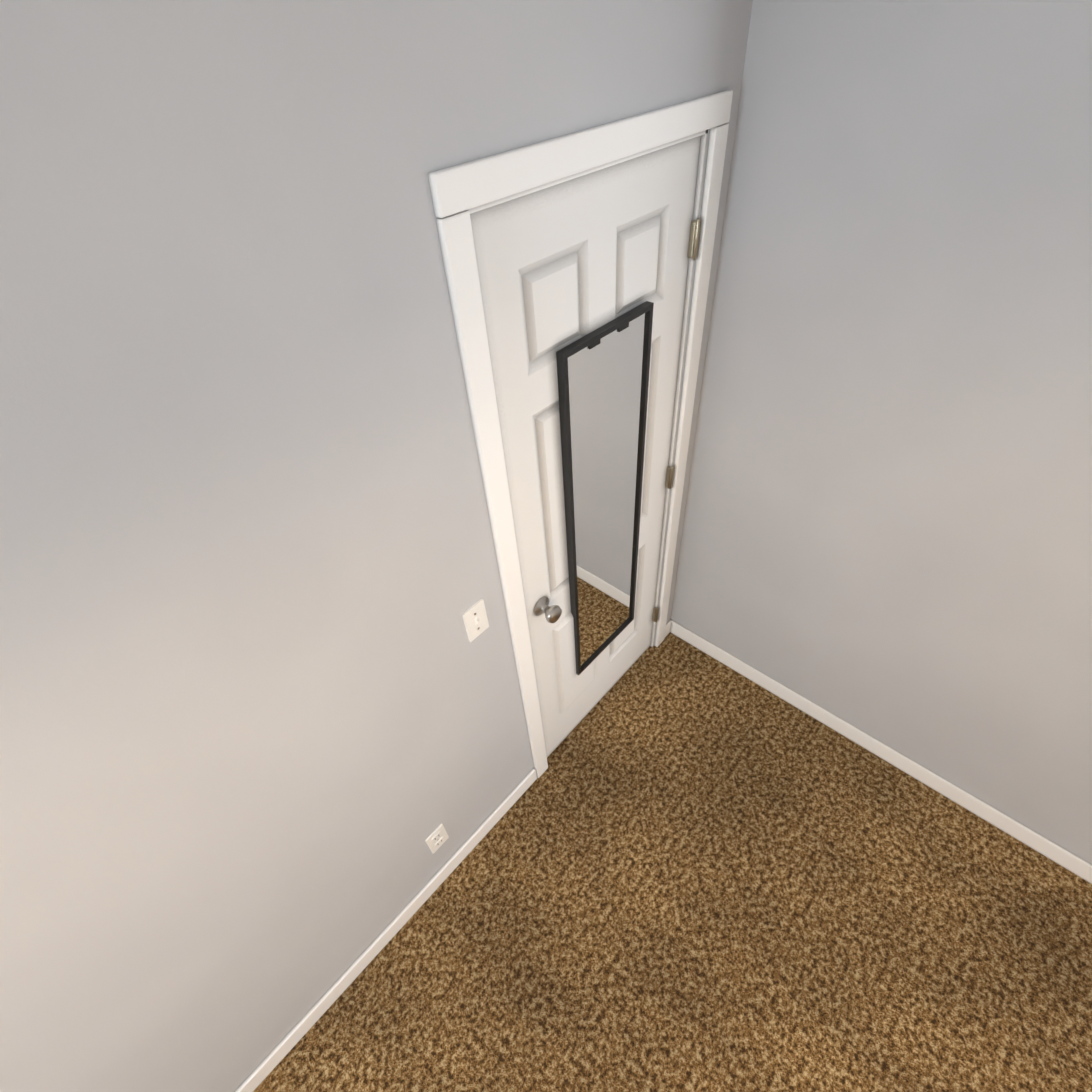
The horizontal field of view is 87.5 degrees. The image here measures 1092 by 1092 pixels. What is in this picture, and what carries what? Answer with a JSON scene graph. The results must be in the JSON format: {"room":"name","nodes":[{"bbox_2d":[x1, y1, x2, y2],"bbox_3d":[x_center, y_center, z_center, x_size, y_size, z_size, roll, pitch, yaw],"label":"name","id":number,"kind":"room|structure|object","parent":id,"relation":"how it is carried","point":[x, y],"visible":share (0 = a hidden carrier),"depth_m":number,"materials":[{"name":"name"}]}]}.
{"room":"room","nodes":[
{"label":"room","id":0,"kind":"room"},
{"bbox_2d":[0,0,752,1091],"bbox_3d":[-1.029,0.721,0.885,0.140,2.440,4.480,30,54,31],"label":"wall","id":1,"kind":"structure","parent":0,"point":[262,728],"depth_m":0.92,"materials":[{"name":"paint"}]},
{"bbox_2d":[234,768,536,1091],"bbox_3d":[-0.648,1.404,1.842,0.014,0.085,1.806,30,54,31],"label":"baseboard","id":2,"kind":"structure","parent":1,"relation":"attached to","point":[334,992],"depth_m":1.89,"materials":[{"name":"white wood"}]},
{"bbox_2d":[425,823,448,853],"bbox_3d":[-0.361,0.977,1.901,0.010,0.115,0.070,30,54,31],"label":"electrical outlet","id":3,"kind":"object","parent":1,"relation":"attached to","point":[437,838],"visible":1,"depth_m":1.89,"materials":[{"name":"white plastic"}]},
{"bbox_2d":[462,598,488,642],"bbox_3d":[-0.181,0.200,1.507,0.017,0.115,0.070,30,54,31],"label":"light switch","id":4,"kind":"object","parent":1,"relation":"attached to","point":[475,619],"visible":1,"depth_m":1.50,"materials":[{"name":"white plastic"}]},
{"bbox_2d":[428,90,732,777],"bbox_3d":[0.191,-0.062,1.830,0.032,2.102,0.904,30,54,31],"label":"door frame","id":5,"kind":"structure","parent":1,"relation":"attached to","point":[458,191],"depth_m":1.21,"materials":[{"name":"white wood"}]},
{"bbox_2d":[470,136,700,756],"bbox_3d":[0.195,-0.037,1.851,0.103,2.016,0.750,30,54,31],"label":"door","id":6,"kind":"structure","parent":1,"relation":"in","point":[563,265],"depth_m":1.37,"materials":[{"name":"white wood"}]},
{"bbox_2d":[556,301,653,674],"bbox_3d":[0.193,-0.070,1.833,0.022,1.290,0.355,30,54,31],"label":"mirror","id":7,"kind":"object","parent":6,"relation":"attached to","point":[603,376],"visible":1,"depth_m":1.66,"materials":[{"name":"black mirror"}]},
{"bbox_2d":[253,632,1091,1091],"bbox_3d":[0.473,2.461,0.763,3.980,0.100,4.760,30,54,31],"label":"floor","id":8,"kind":"structure","parent":0,"point":[683,866],"depth_m":1.89,"materials":[{"name":"carpet"}]},
{"bbox_2d":[671,0,1091,863],"bbox_3d":[1.939,0.290,1.049,3.980,2.440,0.140,30,54,31],"label":"wall","id":9,"kind":"structure","parent":0,"point":[887,532],"depth_m":1.50,"materials":[{"name":"paint"}]},
{"bbox_2d":[664,619,1091,883],"bbox_3d":[1.429,0.879,2.188,2.268,0.085,0.040,30,54,31],"label":"baseboard","id":10,"kind":"structure","parent":9,"relation":"attached to","point":[846,729],"depth_m":2.23,"materials":[{"name":"white wood"}]}
]}

